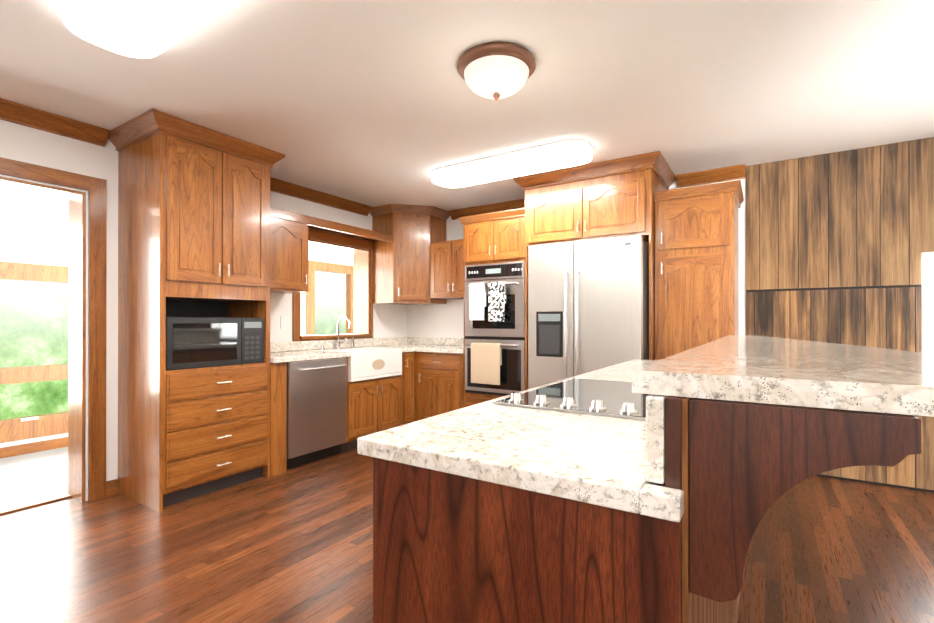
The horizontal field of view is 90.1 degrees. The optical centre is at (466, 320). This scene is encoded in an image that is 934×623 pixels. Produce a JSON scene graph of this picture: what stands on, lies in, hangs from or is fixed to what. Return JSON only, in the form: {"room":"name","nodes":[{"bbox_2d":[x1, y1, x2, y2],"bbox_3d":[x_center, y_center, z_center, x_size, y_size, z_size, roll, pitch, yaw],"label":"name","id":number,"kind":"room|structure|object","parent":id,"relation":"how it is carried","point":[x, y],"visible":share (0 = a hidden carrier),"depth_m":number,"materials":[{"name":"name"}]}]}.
{"room":"kitchen","nodes":[
{"label":"kitchen","id":0,"kind":"room"},
{"bbox_2d":[0,188,353,447],"bbox_3d":[-3.716,-0.038,4.710,0.120,2.470,8.720,0,0,33],"label":"wall","id":1,"kind":"structure","parent":0,"point":[34,228],"depth_m":4.28,"materials":[{"name":"paint"}]},
{"bbox_2d":[0,437,67,457],"bbox_3d":[-3.691,1.152,4.619,0.015,0.090,8.600,0,0,33],"label":"baseboard","id":2,"kind":"structure","parent":1,"relation":"attached to","point":[21,449],"depth_m":4.23,"materials":[{"name":"brown wood"}]},
{"bbox_2d":[0,261,68,442],"bbox_3d":[-3.909,0.276,4.346,0.133,1.580,2.800,0,0,33],"label":"window","id":3,"kind":"structure","parent":1,"relation":"in","point":[25,427],"depth_m":4.23,"materials":[{"name":"brown wood"}]},
{"bbox_2d":[306,260,352,334],"bbox_3d":[-1.940,-0.061,7.432,0.111,1.630,1.580,0,0,33],"label":"window","id":4,"kind":"structure","parent":1,"relation":"in","point":[313,266],"depth_m":6.98,"materials":[{"name":"brown wood"}]},
{"bbox_2d":[0,120,406,500],"bbox_3d":[-2.255,-0.040,3.700,0.230,2.470,8.840,0,0,33],"label":"wall","id":5,"kind":"structure","parent":0,"point":[25,144],"depth_m":3.19,"materials":[{"name":"paint"}]},
{"bbox_2d":[0,157,106,514],"bbox_3d":[-2.861,0.119,2.742,0.256,2.147,1.149,0,0,33],"label":"door frame","id":6,"kind":"structure","parent":5,"relation":"attached to","point":[95,188],"depth_m":3.10,"materials":[{"name":"brown wood"}]},
{"bbox_2d":[0,98,108,146],"bbox_3d":[-3.437,-1.232,1.570,0.084,0.096,3.734,0,0,33],"label":"crown molding","id":7,"kind":"structure","parent":5,"relation":"attached to","point":[23,115],"depth_m":2.89,"materials":[{"name":"brown wood"}]},
{"bbox_2d":[106,479,117,496],"bbox_3d":[-3.446,1.140,1.615,0.015,0.100,3.810,0,0,33],"label":"baseboard","id":8,"kind":"structure","parent":5,"relation":"attached to","point":[111,487],"depth_m":3.18,"materials":[{"name":"brown wood"}]},
{"bbox_2d":[280,316,286,328],"bbox_3d":[-1.703,0.019,4.338,0.006,0.115,0.070,0,0,33],"label":"electrical outlet plate","id":9,"kind":"object","parent":5,"relation":"attached to","point":[283,322],"visible":1,"depth_m":4.33,"materials":[{"name":"white plastic"}]},
{"bbox_2d":[270,217,307,292],"bbox_3d":[-1.686,-0.557,4.015,0.378,0.605,0.560,0,0,33],"label":"upper cabinet","id":10,"kind":"object","parent":5,"relation":"attached to","point":[288,256],"visible":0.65,"depth_m":3.99,"materials":[{"name":"brown wood"}]},
{"bbox_2d":[270,177,371,215],"bbox_3d":[-1.507,-1.224,4.573,0.084,0.096,1.538,0,0,33],"label":"crown molding","id":11,"kind":"structure","parent":5,"relation":"attached to","point":[276,185],"depth_m":4.60,"materials":[{"name":"brown wood"}]},
{"bbox_2d":[270,207,393,242],"bbox_3d":[-1.401,-0.900,4.507,0.325,0.077,1.695,0,0,33],"label":"beam","id":12,"kind":"structure","parent":5,"relation":"attached to","point":[332,226],"depth_m":4.46,"materials":[{"name":"brown wood"}]},
{"bbox_2d":[292,228,372,340],"bbox_3d":[-1.449,-0.327,4.917,0.290,1.150,1.058,0,0,33],"label":"window","id":13,"kind":"structure","parent":5,"relation":"in","point":[363,293],"depth_m":5.26,"materials":[{"name":"brown wood"}]},
{"bbox_2d":[370,204,449,304],"bbox_3d":[-0.650,-0.733,5.354,0.676,1.073,0.676,0,0,33],"label":"upper cabinet","id":14,"kind":"object","parent":5,"relation":"attached to","point":[401,269],"visible":0.94,"depth_m":5.18,"materials":[{"name":"brown wood"}]},
{"bbox_2d":[0,421,933,622],"bbox_3d":[0.054,1.241,2.212,9.160,0.100,8.840,0,0,33],"label":"floor","id":15,"kind":"structure","parent":0,"point":[293,545],"depth_m":2.39,"materials":[{"name":"brown wood"}]},
{"bbox_2d":[108,109,284,511],"bbox_3d":[-1.926,-0.040,3.369,0.669,2.468,0.920,0,0,33],"label":"tall cabinet","id":16,"kind":"object","parent":15,"relation":"on","point":[193,219],"visible":0.98,"depth_m":3.12,"materials":[{"name":"brown wood"}]},
{"bbox_2d":[166,317,263,369],"bbox_3d":[-1.897,0.146,3.350,0.431,0.336,0.676,0,0,33],"label":"microwave","id":17,"kind":"object","parent":16,"relation":"in","point":[193,342],"visible":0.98,"depth_m":3.19,"materials":[{"name":"black plastic"}]},
{"bbox_2d":[287,358,346,469],"bbox_3d":[-1.462,0.763,4.061,0.651,0.864,0.592,0,0,33],"label":"dishwasher","id":18,"kind":"object","parent":15,"relation":"on","point":[316,410],"visible":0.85,"depth_m":3.88,"materials":[{"name":"grey metal"}]},
{"bbox_2d":[341,372,405,451],"bbox_3d":[-1.123,0.882,4.666,0.615,0.630,0.775,0,0,33],"label":"base cabinet","id":19,"kind":"object","parent":15,"relation":"on","point":[378,405],"depth_m":4.46,"materials":[{"name":"brown wood"}]},
{"bbox_2d":[270,338,412,362],"bbox_3d":[-1.109,0.262,4.678,0.630,0.130,2.303,0,0,33],"label":"countertop","id":20,"kind":"structure","parent":19,"relation":"on","point":[281,352],"depth_m":4.51,"materials":[{"name":"stone"}]},
{"bbox_2d":[321,316,354,349],"bbox_3d":[-1.261,0.119,4.756,0.210,0.335,0.434,0,0,33],"label":"faucet","id":21,"kind":"object","parent":20,"relation":"on","point":[338,342],"visible":0.98,"depth_m":4.78,"materials":[{"name":"silver metal"}]},
{"bbox_2d":[329,348,401,381],"bbox_3d":[-1.060,0.426,4.625,0.499,0.262,0.700,0,0,33],"label":"farmhouse sink","id":22,"kind":"object","parent":20,"relation":"in","point":[368,363],"visible":0.73,"depth_m":4.48,"materials":[{"name":"white ceramic"}]},
{"bbox_2d":[414,351,463,421],"bbox_3d":[-0.158,0.764,5.049,0.632,0.868,0.646,0,0,33],"label":"base cabinet","id":23,"kind":"object","parent":15,"relation":"on","point":[438,383],"visible":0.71,"depth_m":4.80,"materials":[{"name":"brown wood"}]},
{"bbox_2d":[387,337,463,353],"bbox_3d":[-0.348,0.263,5.169,1.079,0.130,0.653,0,0,33],"label":"countertop","id":24,"kind":"structure","parent":23,"relation":"on","point":[420,344],"depth_m":5.40,"materials":[{"name":"stone"}]},
{"bbox_2d":[458,208,524,406],"bbox_3d":[0.397,0.085,4.694,0.756,2.225,0.646,0,0,33],"label":"tall cabinet","id":25,"kind":"object","parent":15,"relation":"on","point":[494,237],"visible":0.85,"depth_m":4.46,"materials":[{"name":"brown wood"}]},
{"bbox_2d":[465,261,524,395],"bbox_3d":[0.391,0.082,4.651,0.644,1.252,0.657,0,0,33],"label":"double wall oven","id":26,"kind":"object","parent":25,"relation":"in","point":[508,332],"visible":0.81,"depth_m":4.36,"materials":[{"name":"grey metal"}]},
{"bbox_2d":[469,283,485,319],"bbox_3d":[0.101,-0.181,4.462,0.170,0.355,0.040,0,0,33],"label":"towel","id":27,"kind":"object","parent":26,"relation":"hanging from","point":[477,298],"visible":0.98,"depth_m":4.44,"materials":[{"name":"white fabric"}]},
{"bbox_2d":[471,343,501,384],"bbox_3d":[0.181,0.404,4.409,0.320,0.385,0.040,0,0,33],"label":"hanging towel","id":28,"kind":"object","parent":26,"relation":"hanging from","point":[486,360],"visible":1,"depth_m":4.38,"materials":[{"name":"beige fabric"}]},
{"bbox_2d":[488,282,505,320],"bbox_3d":[0.282,-0.176,4.346,0.170,0.365,0.040,0,0,33],"label":"hanging towel","id":29,"kind":"object","parent":26,"relation":"hanging from","point":[496,296],"visible":0.98,"depth_m":4.33,"materials":[{"name":"white fabric"}]},
{"bbox_2d":[373,396,739,622],"bbox_3d":[0.810,0.662,2.086,0.699,1.058,2.747,0,0,33],"label":"base cabinet","id":30,"kind":"object","parent":15,"relation":"on","point":[449,548],"visible":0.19,"depth_m":0.91,"materials":[{"name":"brown wood"}]},
{"bbox_2d":[357,359,683,521],"bbox_3d":[0.785,0.227,2.087,0.708,0.188,2.775,0,0,33],"label":"countertop","id":31,"kind":"structure","parent":30,"relation":"on","point":[617,463],"depth_m":1.00,"materials":[{"name":"stone"}]},
{"bbox_2d":[493,378,649,419],"bbox_3d":[0.503,0.261,1.757,0.492,0.034,0.777,0,0,33],"label":"cooktop","id":32,"kind":"object","parent":31,"relation":"in","point":[603,397],"visible":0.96,"depth_m":1.58,"materials":[{"name":"silver glass"}]},
{"bbox_2d":[631,335,933,416],"bbox_3d":[1.348,0.110,1.722,0.810,0.040,2.650,0,0,33],"label":"bar","id":33,"kind":"object","parent":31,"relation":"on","point":[767,370],"visible":1,"depth_m":0.79,"materials":[{"name":"stone"}]},
{"bbox_2d":[689,398,920,602],"bbox_3d":[0.494,0.289,0.708,0.278,0.318,0.045,0,0,33],"label":"corbel bracket","id":34,"kind":"object","parent":30,"relation":"attached to","point":[751,464],"visible":0.94,"depth_m":0.72,"materials":[{"name":"brown wood"}]},
{"bbox_2d":[528,235,648,388],"bbox_3d":[1.114,0.283,4.011,0.910,1.825,0.932,0,0,33],"label":"refrigerator","id":35,"kind":"object","parent":15,"relation":"on","point":[588,305],"visible":0.56,"depth_m":3.65,"materials":[{"name":"grey metal"}]},
{"bbox_2d":[654,180,743,359],"bbox_3d":[1.873,0.095,3.745,0.589,2.200,0.646,0,0,33],"label":"tall cabinet","id":36,"kind":"object","parent":15,"relation":"on","point":[696,266],"visible":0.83,"depth_m":3.51,"materials":[{"name":"brown wood"}]},
{"bbox_2d":[0,0,933,210],"bbox_3d":[0.054,-1.329,2.219,9.160,0.100,8.840,0,0,33],"label":"ceiling","id":37,"kind":"structure","parent":0,"point":[374,103],"depth_m":2.50,"materials":[{"name":"paint"}]},
{"bbox_2d":[59,0,242,57],"bbox_3d":[-1.055,-1.242,1.695,1.344,0.074,0.354,0,0,33],"label":"fluorescent ceiling light","id":38,"kind":"object","parent":37,"relation":"attached to","point":[142,28],"visible":0.98,"depth_m":1.87,"materials":[{"name":"white plastic"}]},
{"bbox_2d":[448,199,524,219],"bbox_3d":[0.305,-1.223,5.096,1.179,0.096,0.084,0,0,33],"label":"crown molding","id":39,"kind":"structure","parent":37,"relation":"attached to","point":[515,204],"depth_m":5.13,"materials":[{"name":"brown wood"}]},
{"bbox_2d":[457,42,535,100],"bbox_3d":[0.147,-1.187,2.325,0.390,0.184,0.390,0,0,33],"label":"dome light","id":40,"kind":"object","parent":37,"relation":"attached to","point":[496,71],"visible":1,"depth_m":2.22,"materials":[{"name":"white glass"}]},
{"bbox_2d":[430,139,593,187],"bbox_3d":[0.314,-1.238,3.751,1.384,0.074,0.374,0,0,33],"label":"fluorescent ceiling light","id":41,"kind":"object","parent":37,"relation":"attached to","point":[567,153],"visible":1,"depth_m":3.63,"materials":[{"name":"white plastic"}]},
{"bbox_2d":[676,164,745,187],"bbox_3d":[2.066,-1.226,3.964,0.518,0.096,0.084,0,0,33],"label":"crown molding","id":42,"kind":"structure","parent":37,"relation":"attached to","point":[736,172],"depth_m":3.95,"materials":[{"name":"brown wood"}]},
{"bbox_2d":[407,178,933,353],"bbox_3d":[2.313,-0.040,3.926,7.210,2.470,0.120,0,0,33],"label":"wall","id":43,"kind":"structure","parent":0,"point":[446,320],"depth_m":5.44,"materials":[{"name":"paint"}]},
{"bbox_2d":[430,239,463,298],"bbox_3d":[-0.079,-0.562,5.163,0.618,0.620,0.378,0,0,33],"label":"upper cabinet","id":44,"kind":"object","parent":43,"relation":"attached to","point":[446,269],"visible":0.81,"depth_m":5.07,"materials":[{"name":"brown wood"}]},
{"bbox_2d":[514,151,675,389],"bbox_3d":[1.138,-0.038,4.145,1.226,2.468,0.769,0,0,33],"label":"upper cabinet","id":45,"kind":"object","parent":43,"relation":"attached to","point":[613,198],"visible":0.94,"depth_m":3.82,"materials":[{"name":"brown wood"}]},
{"bbox_2d":[746,137,933,492],"bbox_3d":[3.754,-0.042,2.914,3.449,2.469,0.021,0,0,33],"label":"cladding","id":46,"kind":"object","parent":43,"relation":"attached to","point":[838,244],"visible":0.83,"depth_m":3.48,"materials":[{"name":"brown wood"}]},
{"bbox_2d":[923,254,933,352],"bbox_3d":[3.630,-0.087,3.072,0.930,0.760,0.132,0,0,33],"label":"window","id":47,"kind":"structure","parent":43,"relation":"attached to","point":[928,303],"depth_m":3.25,"materials":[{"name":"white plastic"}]},
{"label":"outside","id":48,"kind":"structure","parent":0,"visible":0},
{"bbox_2d":[0,271,345,419],"bbox_3d":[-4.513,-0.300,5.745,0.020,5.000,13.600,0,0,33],"label":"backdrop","id":49,"kind":"structure","parent":48,"point":[33,323],"depth_m":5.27,"materials":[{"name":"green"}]}
]}

